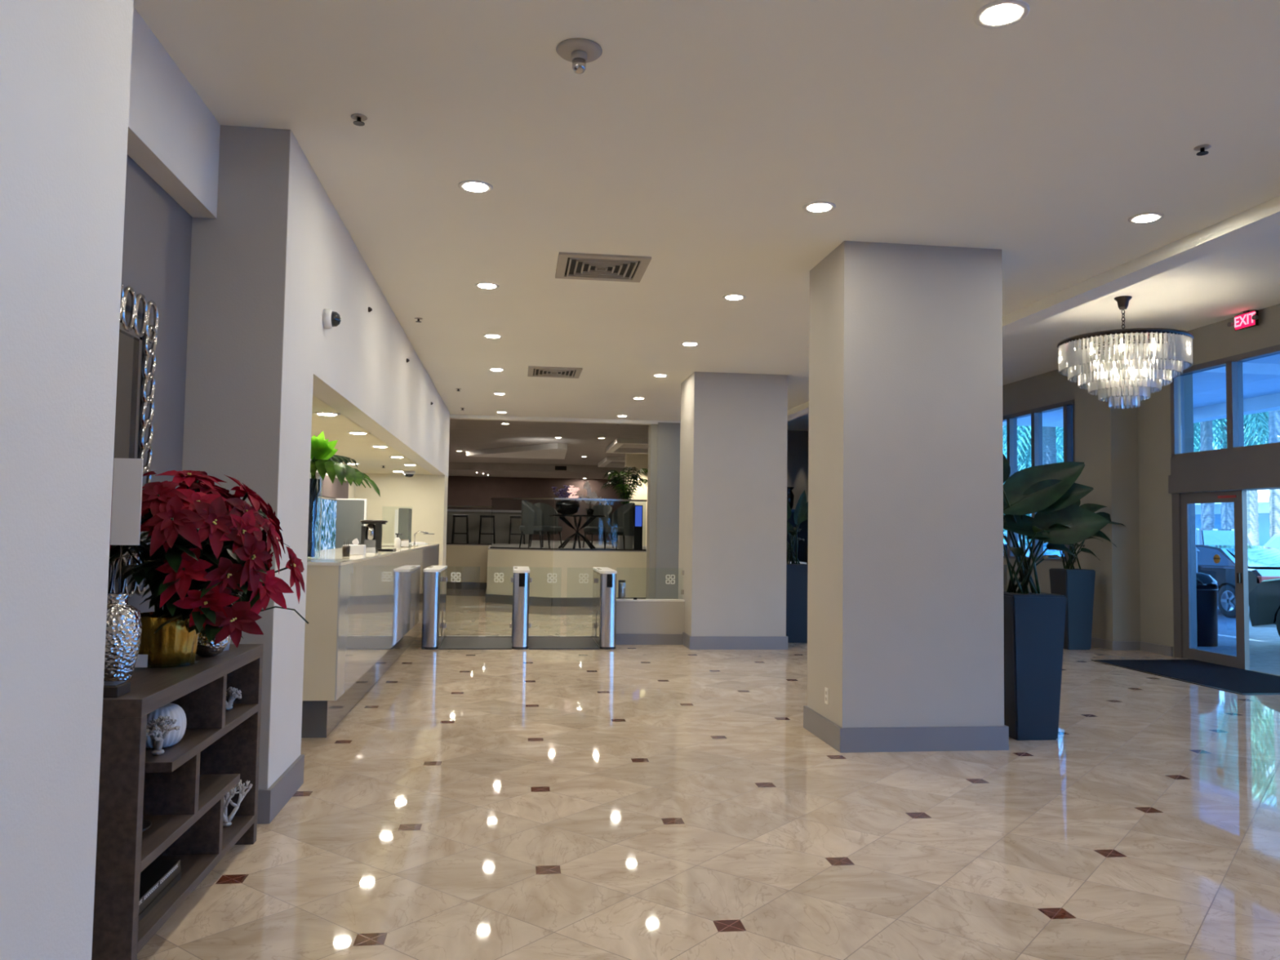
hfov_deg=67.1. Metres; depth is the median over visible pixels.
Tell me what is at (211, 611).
flower
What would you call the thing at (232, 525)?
flower
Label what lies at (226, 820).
ornament
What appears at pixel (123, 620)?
vase
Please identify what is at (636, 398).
recessed light
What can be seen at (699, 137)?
ceiling
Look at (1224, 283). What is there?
ceiling
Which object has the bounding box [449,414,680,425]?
beam
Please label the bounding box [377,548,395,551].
tray
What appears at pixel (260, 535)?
flower
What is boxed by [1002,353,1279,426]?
entrance canopy
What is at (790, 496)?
vase
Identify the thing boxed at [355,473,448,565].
wall
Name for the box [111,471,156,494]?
flower
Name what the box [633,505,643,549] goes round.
light panel
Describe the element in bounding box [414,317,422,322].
sprinkler
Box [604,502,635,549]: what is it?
dining chair
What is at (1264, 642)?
driveway
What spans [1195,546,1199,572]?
bollard
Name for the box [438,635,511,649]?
plate
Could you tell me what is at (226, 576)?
flower
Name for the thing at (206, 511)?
flower
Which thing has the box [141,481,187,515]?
flower
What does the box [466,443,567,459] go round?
trim
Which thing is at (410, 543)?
tray
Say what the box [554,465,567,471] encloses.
air vent
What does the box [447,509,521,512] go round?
countertop
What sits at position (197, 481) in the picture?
flower
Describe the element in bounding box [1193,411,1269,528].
palm tree
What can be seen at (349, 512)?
computer monitor
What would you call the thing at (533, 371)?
ceiling vent
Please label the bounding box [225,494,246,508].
flower
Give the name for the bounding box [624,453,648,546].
wall
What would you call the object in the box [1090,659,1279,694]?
entrance mat
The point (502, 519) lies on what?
bar counter
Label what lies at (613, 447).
trim
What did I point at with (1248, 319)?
exit sign
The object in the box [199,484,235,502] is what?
flower
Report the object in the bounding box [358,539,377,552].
desk phone
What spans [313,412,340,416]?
recessed light
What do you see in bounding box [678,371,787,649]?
square pillar
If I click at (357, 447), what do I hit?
ceiling
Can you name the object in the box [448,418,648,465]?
ceiling
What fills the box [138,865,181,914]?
book
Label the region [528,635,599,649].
plate
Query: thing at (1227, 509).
palm tree
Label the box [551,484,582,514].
flower bowl
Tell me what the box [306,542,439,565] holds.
countertop
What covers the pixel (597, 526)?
dining chair
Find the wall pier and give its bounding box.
[182,124,289,789]
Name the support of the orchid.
on the round table at (562, 517)
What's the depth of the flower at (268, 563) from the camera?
4.03 m
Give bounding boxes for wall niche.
[114,155,192,613]
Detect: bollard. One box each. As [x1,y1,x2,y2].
[617,579,625,598]
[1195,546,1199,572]
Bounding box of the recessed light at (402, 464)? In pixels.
[402,464,417,466]
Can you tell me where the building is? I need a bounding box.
[1003,426,1270,546]
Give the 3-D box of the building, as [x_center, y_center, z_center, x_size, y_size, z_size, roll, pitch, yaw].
[43.847,-8.365,46.474,9.600,26.050,140.000,1,-3,-7]
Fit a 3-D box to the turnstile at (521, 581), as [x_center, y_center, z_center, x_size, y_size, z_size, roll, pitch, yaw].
[-1.580,1.659,12.765,0.214,0.990,1.374,1,-3,-7]
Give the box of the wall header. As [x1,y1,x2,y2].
[127,7,220,218]
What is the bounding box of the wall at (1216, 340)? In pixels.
[1002,303,1279,656]
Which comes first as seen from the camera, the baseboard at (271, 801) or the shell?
the shell
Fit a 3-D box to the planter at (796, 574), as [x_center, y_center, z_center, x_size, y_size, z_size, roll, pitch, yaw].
[2.131,1.710,13.464,0.429,1.074,0.429,1,-3,-7]
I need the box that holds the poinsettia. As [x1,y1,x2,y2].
[108,470,308,667]
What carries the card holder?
on the reception desk at (362, 612)
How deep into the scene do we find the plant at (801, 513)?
13.53 m
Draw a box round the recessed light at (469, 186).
[457,180,493,193]
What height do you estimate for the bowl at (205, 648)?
0.140 m
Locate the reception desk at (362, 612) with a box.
[301,542,439,737]
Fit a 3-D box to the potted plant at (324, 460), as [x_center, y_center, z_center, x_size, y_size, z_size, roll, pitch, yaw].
[-2.464,0.113,7.465,0.928,0.990,0.517,1,-3,-7]
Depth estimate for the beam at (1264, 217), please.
7.08 m
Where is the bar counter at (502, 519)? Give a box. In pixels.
[446,509,528,543]
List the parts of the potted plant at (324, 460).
vase glass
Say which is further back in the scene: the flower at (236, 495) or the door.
the door
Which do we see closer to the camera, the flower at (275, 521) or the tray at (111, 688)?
the tray at (111, 688)
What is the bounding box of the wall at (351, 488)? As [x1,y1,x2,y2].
[310,458,355,498]
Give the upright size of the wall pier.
3.580 m
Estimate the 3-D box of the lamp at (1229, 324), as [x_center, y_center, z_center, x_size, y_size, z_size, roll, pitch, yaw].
[6.931,-1.820,11.303,0.077,0.056,0.062,1,-3,-7]
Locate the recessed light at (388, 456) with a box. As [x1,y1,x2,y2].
[388,456,405,457]
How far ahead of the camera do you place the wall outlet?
6.99 m
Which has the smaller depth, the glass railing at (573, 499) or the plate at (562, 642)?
the plate at (562, 642)
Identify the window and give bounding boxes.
[1002,399,1075,562]
[1169,344,1279,457]
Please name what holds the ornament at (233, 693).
on the bookcase
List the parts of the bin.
dome lid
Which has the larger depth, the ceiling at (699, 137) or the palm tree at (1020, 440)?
the palm tree at (1020, 440)
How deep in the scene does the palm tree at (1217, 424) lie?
36.54 m
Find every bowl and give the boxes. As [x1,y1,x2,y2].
[195,632,230,657]
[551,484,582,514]
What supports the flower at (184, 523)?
on the poinsettia
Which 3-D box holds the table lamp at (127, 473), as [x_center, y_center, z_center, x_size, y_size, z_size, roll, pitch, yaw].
[-1.907,0.324,3.549,0.095,0.810,0.079,-1,-3,27]
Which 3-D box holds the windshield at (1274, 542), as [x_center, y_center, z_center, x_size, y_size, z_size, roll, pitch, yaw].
[16.701,2.157,23.553,2.220,1.750,4.822,1,-3,-7]
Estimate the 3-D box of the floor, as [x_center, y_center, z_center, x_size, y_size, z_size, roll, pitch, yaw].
[-2.255,2.375,15.236,17.500,0.200,43.000,1,-3,-7]
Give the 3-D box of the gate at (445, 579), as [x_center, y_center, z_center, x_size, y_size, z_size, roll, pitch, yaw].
[-2.353,1.599,12.669,0.480,0.925,0.028,1,-3,-7]
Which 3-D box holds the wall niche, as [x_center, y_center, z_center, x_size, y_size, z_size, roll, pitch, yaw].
[-2.310,0.120,3.880,0.210,3.100,2.050,1,-3,-7]
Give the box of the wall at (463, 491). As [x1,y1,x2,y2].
[447,475,624,541]
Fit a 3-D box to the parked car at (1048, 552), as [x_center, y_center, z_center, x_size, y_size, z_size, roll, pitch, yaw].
[11.213,2.462,27.775,2.170,1.420,4.622,1,-3,-7]
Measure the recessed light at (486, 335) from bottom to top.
0.010 m
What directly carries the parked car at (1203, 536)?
on the driveway
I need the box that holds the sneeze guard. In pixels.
[382,506,412,546]
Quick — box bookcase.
[91,644,263,959]
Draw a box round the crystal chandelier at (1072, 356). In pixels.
[1057,295,1194,408]
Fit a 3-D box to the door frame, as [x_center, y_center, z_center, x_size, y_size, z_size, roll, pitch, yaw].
[7.919,0.598,4.758,0.300,2.550,15.460,1,-3,-7]
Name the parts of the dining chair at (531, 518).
leg, leg, backrest, seat, leg, leg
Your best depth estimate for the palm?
21.95 m
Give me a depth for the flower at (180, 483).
3.94 m
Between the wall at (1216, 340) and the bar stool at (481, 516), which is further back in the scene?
the bar stool at (481, 516)
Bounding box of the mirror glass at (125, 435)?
[112,330,136,546]
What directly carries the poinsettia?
on the bookcase
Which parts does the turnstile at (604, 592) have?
panel, lid, reader panel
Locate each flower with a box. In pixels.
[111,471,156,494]
[140,517,169,552]
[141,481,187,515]
[141,506,151,517]
[142,480,186,488]
[143,495,204,556]
[155,470,222,488]
[155,547,213,608]
[173,585,239,629]
[174,488,226,523]
[175,480,214,490]
[180,470,226,492]
[185,481,229,497]
[191,496,244,559]
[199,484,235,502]
[203,557,249,611]
[204,601,263,648]
[219,509,262,553]
[220,493,255,537]
[225,475,269,511]
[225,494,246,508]
[226,497,269,541]
[231,485,272,515]
[233,531,271,595]
[247,568,293,614]
[255,529,271,571]
[259,503,280,542]
[261,516,281,573]
[262,502,284,552]
[265,545,273,572]
[284,546,305,602]
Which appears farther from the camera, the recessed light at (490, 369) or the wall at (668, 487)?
the wall at (668, 487)
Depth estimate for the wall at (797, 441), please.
24.78 m
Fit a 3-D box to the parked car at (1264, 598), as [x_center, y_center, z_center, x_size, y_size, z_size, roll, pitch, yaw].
[10.303,1.484,12.210,2.220,1.700,4.722,1,-3,-7]
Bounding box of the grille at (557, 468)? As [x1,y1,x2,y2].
[555,466,566,470]
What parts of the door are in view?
handle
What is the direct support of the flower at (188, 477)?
on the poinsettia
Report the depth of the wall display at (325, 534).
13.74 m
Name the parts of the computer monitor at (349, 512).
panel frame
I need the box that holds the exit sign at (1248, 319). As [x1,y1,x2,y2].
[1226,310,1258,330]
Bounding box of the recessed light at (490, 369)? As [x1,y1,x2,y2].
[488,368,504,371]
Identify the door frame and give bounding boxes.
[1168,445,1279,657]
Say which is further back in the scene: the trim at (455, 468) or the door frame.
the trim at (455, 468)
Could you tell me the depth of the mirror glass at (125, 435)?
4.15 m
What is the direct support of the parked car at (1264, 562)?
on the driveway
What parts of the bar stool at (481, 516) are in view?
leg, seat, leg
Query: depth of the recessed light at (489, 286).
8.25 m
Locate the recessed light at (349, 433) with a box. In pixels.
[346,431,368,435]
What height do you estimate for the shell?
0.155 m
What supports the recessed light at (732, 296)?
in the ceiling at (699, 137)
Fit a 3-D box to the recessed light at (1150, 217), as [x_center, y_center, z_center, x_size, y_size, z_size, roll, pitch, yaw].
[3.283,-1.696,6.265,0.210,0.010,0.210,1,-3,-7]
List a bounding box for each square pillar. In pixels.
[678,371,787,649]
[803,240,1008,752]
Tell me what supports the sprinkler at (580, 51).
attached to the ceiling at (699, 137)
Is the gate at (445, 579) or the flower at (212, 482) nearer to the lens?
the flower at (212, 482)
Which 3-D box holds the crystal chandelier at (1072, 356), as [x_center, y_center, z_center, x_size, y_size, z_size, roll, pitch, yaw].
[5.293,-1.395,10.568,1.338,1.215,1.338,1,-3,-4]
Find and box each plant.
[306,431,380,559]
[786,489,808,564]
[1003,453,1109,593]
[1038,499,1125,568]
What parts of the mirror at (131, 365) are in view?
backing rail, bevelled frame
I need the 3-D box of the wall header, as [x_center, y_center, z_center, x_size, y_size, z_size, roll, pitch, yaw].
[-2.322,-1.660,3.970,0.530,0.495,2.050,1,-3,-7]
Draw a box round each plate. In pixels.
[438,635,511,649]
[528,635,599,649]
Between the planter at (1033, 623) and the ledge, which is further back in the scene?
the ledge
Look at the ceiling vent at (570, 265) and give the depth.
7.59 m
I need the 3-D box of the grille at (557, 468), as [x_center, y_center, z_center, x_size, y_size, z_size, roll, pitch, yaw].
[-2.621,-0.391,31.956,0.380,0.140,0.004,1,-3,-7]
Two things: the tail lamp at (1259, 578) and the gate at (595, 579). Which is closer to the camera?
the gate at (595, 579)
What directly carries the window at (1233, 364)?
in the wall at (1216, 340)
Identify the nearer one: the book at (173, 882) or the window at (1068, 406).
the book at (173, 882)
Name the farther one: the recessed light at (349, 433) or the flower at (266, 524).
the recessed light at (349, 433)
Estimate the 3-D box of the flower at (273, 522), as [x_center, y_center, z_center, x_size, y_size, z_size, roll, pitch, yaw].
[-1.580,0.179,4.099,0.104,0.178,0.222,1,-3,-7]
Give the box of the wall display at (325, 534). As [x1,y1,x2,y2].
[312,471,348,551]
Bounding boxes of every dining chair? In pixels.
[519,500,550,548]
[529,502,562,547]
[582,504,613,547]
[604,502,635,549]
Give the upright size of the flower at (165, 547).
0.183 m
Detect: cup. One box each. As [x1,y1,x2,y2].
[342,538,350,556]
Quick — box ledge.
[786,509,808,564]
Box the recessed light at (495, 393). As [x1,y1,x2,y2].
[493,392,506,395]
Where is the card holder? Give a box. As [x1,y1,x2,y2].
[400,539,408,547]
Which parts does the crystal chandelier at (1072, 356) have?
bulb, bulb, bulb, bulb, bulb, bulb, chain, bulb, bulb, bulb, bulb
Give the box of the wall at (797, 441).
[786,430,808,509]
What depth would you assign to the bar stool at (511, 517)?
26.05 m
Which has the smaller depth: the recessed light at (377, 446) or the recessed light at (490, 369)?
the recessed light at (377, 446)
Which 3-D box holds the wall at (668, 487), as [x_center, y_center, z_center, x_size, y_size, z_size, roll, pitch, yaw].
[1.275,0.716,18.351,1.980,3.550,0.300,1,-3,-7]
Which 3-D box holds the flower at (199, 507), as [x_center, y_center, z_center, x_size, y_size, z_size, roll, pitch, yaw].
[-1.718,0.107,3.737,0.238,0.146,0.119,3,-4,-37]
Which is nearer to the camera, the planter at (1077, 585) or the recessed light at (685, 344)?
the recessed light at (685, 344)
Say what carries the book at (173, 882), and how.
on the bookcase
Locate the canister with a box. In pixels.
[365,524,375,539]
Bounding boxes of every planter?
[786,563,808,642]
[1003,591,1066,740]
[1048,568,1095,649]
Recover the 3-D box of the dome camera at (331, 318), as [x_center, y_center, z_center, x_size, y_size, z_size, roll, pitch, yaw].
[-1.930,-1.010,6.062,0.100,0.124,0.124,1,-3,-7]
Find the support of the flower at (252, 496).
on the poinsettia
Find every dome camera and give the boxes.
[322,308,341,328]
[402,471,415,477]
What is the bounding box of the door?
[1180,489,1249,670]
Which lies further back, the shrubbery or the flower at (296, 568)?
the shrubbery
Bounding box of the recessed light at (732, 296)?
[722,293,746,300]
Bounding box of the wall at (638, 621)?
[615,567,684,644]
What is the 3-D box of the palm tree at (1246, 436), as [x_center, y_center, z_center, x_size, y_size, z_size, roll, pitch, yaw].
[23.964,-0.397,33.498,5.381,8.122,5.443,0,-3,15]
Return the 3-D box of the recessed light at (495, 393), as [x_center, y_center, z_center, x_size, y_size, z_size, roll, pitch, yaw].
[-2.161,-1.324,14.862,0.210,0.010,0.210,1,-3,-7]
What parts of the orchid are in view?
pot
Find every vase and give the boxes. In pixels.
[103,592,142,681]
[786,486,794,509]
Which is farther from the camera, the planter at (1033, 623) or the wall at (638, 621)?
the wall at (638, 621)
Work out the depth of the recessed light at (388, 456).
12.43 m
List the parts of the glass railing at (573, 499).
rail, rail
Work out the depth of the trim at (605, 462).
29.41 m
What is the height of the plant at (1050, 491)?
1.098 m
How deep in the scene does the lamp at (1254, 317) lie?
10.91 m
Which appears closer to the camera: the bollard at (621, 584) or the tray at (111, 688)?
the tray at (111, 688)
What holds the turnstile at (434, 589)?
on the floor
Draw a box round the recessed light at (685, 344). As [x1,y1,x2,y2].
[680,342,699,346]
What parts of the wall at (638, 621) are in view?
wall baseboard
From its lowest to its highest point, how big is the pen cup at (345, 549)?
0.150 m
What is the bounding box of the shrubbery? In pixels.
[1003,426,1063,540]
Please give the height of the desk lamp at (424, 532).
0.209 m
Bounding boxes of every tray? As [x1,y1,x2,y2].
[102,680,130,697]
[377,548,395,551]
[408,542,427,544]
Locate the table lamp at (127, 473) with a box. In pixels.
[110,457,143,592]
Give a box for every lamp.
[410,530,434,546]
[1226,322,1234,326]
[1251,315,1258,319]
[1256,575,1279,583]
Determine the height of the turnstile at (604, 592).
0.990 m
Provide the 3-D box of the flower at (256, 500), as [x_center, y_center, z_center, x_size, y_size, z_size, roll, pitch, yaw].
[-1.641,0.059,4.043,0.171,0.155,0.216,1,-3,-7]
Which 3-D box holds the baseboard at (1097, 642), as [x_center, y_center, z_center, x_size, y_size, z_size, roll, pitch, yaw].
[5.827,2.513,18.545,0.425,0.120,12.500,1,-3,-7]
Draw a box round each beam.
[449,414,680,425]
[787,195,1279,421]
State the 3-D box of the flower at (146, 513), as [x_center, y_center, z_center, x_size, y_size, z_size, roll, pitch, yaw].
[-1.921,0.095,3.745,0.208,0.156,0.169,1,-3,-7]
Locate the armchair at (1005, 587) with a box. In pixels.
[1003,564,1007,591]
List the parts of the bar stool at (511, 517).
leg, seat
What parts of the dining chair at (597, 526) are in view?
seat, backrest, leg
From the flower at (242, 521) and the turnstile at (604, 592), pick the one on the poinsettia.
the flower at (242, 521)
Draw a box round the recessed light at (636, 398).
[631,397,645,399]
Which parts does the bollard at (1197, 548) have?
post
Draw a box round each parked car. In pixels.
[1003,540,1064,558]
[1195,528,1251,545]
[1195,544,1279,617]
[1248,577,1279,636]
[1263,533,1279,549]
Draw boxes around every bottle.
[394,533,403,548]
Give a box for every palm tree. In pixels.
[1002,425,1063,470]
[1002,431,1063,540]
[1020,432,1063,467]
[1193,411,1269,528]
[1193,412,1269,528]
[1193,413,1267,546]
[1193,418,1256,450]
[1244,411,1269,444]
[1251,409,1279,538]
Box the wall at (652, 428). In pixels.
[645,423,657,599]
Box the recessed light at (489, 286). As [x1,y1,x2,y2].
[474,282,499,289]
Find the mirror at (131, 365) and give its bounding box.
[107,283,158,597]
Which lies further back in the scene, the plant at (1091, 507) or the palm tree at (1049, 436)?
the palm tree at (1049, 436)
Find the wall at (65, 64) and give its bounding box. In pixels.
[0,0,133,959]
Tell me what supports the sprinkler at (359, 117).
attached to the ceiling at (699, 137)
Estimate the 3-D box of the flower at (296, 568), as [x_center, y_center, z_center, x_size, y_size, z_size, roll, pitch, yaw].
[-1.467,0.405,4.120,0.054,0.244,0.220,1,-3,0]
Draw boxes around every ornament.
[146,715,180,755]
[222,779,252,826]
[225,686,241,709]
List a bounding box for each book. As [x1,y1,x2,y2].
[137,871,181,923]
[138,859,180,906]
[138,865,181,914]
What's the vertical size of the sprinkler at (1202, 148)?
0.036 m
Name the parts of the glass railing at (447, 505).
rail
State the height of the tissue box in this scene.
0.148 m
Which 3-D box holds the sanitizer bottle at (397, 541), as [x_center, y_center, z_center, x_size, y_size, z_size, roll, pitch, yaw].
[-2.901,0.731,11.602,0.098,0.180,0.073,1,-3,-7]
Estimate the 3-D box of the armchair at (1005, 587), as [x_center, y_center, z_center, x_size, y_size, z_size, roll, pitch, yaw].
[5.071,1.802,14.425,0.840,1.080,0.780,1,-3,-7]
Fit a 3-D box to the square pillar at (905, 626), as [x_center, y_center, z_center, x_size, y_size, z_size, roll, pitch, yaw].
[1.957,0.122,7.236,1.229,3.580,0.859,1,-3,-7]
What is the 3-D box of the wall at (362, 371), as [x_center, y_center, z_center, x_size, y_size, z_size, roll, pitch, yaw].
[-2.761,0.176,11.155,0.204,3.415,12.479,1,-3,-7]
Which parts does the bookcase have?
panel, shelf, shelf, shelf, panel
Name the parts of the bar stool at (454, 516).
leg, leg, seat, leg, leg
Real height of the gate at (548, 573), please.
0.925 m
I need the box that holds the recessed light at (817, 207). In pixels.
[802,201,835,213]
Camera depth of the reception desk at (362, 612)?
7.53 m
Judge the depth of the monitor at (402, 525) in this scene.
13.48 m
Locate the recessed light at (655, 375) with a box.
[652,373,667,377]
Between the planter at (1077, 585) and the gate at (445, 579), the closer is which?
the gate at (445, 579)
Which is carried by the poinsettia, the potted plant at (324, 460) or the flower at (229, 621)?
the flower at (229, 621)
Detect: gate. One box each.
[442,572,479,637]
[484,566,513,637]
[528,573,561,637]
[565,567,596,637]
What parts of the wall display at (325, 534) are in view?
display frame, panel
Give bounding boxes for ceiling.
[133,0,1279,421]
[311,394,432,475]
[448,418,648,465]
[787,226,1279,431]
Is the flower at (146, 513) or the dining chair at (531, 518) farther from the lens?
the dining chair at (531, 518)
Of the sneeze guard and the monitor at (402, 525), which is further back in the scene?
the monitor at (402, 525)
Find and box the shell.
[145,702,186,748]
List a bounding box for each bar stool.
[451,514,468,543]
[478,515,495,543]
[508,515,524,544]
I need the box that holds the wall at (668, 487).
[655,422,680,599]
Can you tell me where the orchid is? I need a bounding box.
[576,480,607,515]
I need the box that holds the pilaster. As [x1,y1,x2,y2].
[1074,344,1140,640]
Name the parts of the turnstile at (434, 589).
lid, panel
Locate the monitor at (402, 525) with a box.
[394,507,412,545]
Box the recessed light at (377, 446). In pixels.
[370,445,390,448]
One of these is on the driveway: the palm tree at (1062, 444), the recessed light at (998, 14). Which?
the palm tree at (1062, 444)
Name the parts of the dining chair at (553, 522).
leg, leg, backrest, seat, leg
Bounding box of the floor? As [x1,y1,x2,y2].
[137,588,1279,959]
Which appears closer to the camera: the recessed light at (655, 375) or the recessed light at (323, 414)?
the recessed light at (323, 414)
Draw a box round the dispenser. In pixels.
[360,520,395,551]
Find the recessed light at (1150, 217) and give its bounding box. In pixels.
[1128,212,1164,224]
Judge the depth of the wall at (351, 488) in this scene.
16.02 m
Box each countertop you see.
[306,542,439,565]
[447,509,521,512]
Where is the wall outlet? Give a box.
[824,687,828,704]
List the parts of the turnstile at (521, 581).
panel, lid, reader panel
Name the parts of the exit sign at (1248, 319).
panel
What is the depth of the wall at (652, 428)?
18.15 m
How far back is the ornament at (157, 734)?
3.52 m
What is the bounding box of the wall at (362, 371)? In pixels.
[266,129,449,789]
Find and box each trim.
[448,462,625,479]
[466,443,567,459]
[597,456,625,467]
[604,437,648,453]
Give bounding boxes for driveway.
[1197,607,1279,675]
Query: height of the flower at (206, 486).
0.087 m
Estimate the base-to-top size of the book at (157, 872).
0.024 m
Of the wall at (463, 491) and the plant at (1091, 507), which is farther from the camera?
the wall at (463, 491)
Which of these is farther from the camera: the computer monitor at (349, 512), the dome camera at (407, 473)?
the dome camera at (407, 473)
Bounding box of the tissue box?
[342,538,365,555]
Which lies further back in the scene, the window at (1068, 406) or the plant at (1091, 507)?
the window at (1068, 406)
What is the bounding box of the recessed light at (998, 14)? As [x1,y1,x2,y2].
[973,0,1030,28]
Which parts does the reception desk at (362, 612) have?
panel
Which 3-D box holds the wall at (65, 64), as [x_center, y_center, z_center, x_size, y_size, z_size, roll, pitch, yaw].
[-1.507,-0.400,-1.628,0.980,3.580,9.120,1,-3,-7]
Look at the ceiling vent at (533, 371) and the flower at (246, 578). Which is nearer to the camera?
the flower at (246, 578)
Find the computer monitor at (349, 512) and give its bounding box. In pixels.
[335,497,367,548]
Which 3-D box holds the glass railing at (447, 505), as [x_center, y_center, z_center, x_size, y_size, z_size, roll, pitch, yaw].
[-4.875,1.126,24.210,2.399,0.966,0.050,1,-3,6]
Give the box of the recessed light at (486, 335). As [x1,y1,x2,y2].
[483,333,502,338]
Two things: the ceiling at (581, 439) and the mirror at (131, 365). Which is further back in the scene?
the ceiling at (581, 439)
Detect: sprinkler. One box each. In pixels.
[351,113,367,125]
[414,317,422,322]
[555,38,602,74]
[1193,144,1211,155]
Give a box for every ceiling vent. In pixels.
[527,365,582,378]
[555,252,651,282]
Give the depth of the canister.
10.06 m
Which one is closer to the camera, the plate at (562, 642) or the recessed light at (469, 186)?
the recessed light at (469, 186)
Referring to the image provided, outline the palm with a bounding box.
[600,466,648,548]
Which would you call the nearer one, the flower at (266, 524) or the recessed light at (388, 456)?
the flower at (266, 524)
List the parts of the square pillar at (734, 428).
pillar baseboard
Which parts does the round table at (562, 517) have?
leg, leg, leg, leg, leg, leg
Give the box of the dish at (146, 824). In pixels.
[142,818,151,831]
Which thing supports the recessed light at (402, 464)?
in the ceiling at (357, 447)
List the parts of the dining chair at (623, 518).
leg, leg, seat, backrest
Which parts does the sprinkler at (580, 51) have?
plate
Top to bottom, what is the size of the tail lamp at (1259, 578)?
0.160 m
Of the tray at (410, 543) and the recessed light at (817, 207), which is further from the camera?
the tray at (410, 543)
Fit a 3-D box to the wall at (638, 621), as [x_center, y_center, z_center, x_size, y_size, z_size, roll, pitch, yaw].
[0.128,1.682,12.909,0.925,1.010,0.190,1,-3,-7]
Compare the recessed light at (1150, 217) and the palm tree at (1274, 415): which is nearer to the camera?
the recessed light at (1150, 217)
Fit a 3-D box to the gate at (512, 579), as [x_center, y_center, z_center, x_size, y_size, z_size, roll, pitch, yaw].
[-1.840,1.610,12.734,0.375,0.925,0.028,1,-3,-7]
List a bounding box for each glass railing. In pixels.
[446,505,493,545]
[489,497,646,551]
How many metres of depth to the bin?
13.85 m
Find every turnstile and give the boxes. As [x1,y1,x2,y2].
[421,565,447,649]
[511,566,529,649]
[591,567,617,649]
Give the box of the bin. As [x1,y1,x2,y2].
[1195,572,1218,646]
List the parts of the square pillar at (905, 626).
pillar baseboard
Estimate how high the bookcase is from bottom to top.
0.930 m
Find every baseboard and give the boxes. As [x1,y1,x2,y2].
[257,754,304,823]
[1090,637,1173,656]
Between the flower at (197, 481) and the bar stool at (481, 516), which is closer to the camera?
the flower at (197, 481)
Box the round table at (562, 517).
[549,514,605,548]
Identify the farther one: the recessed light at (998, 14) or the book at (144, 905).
the recessed light at (998, 14)

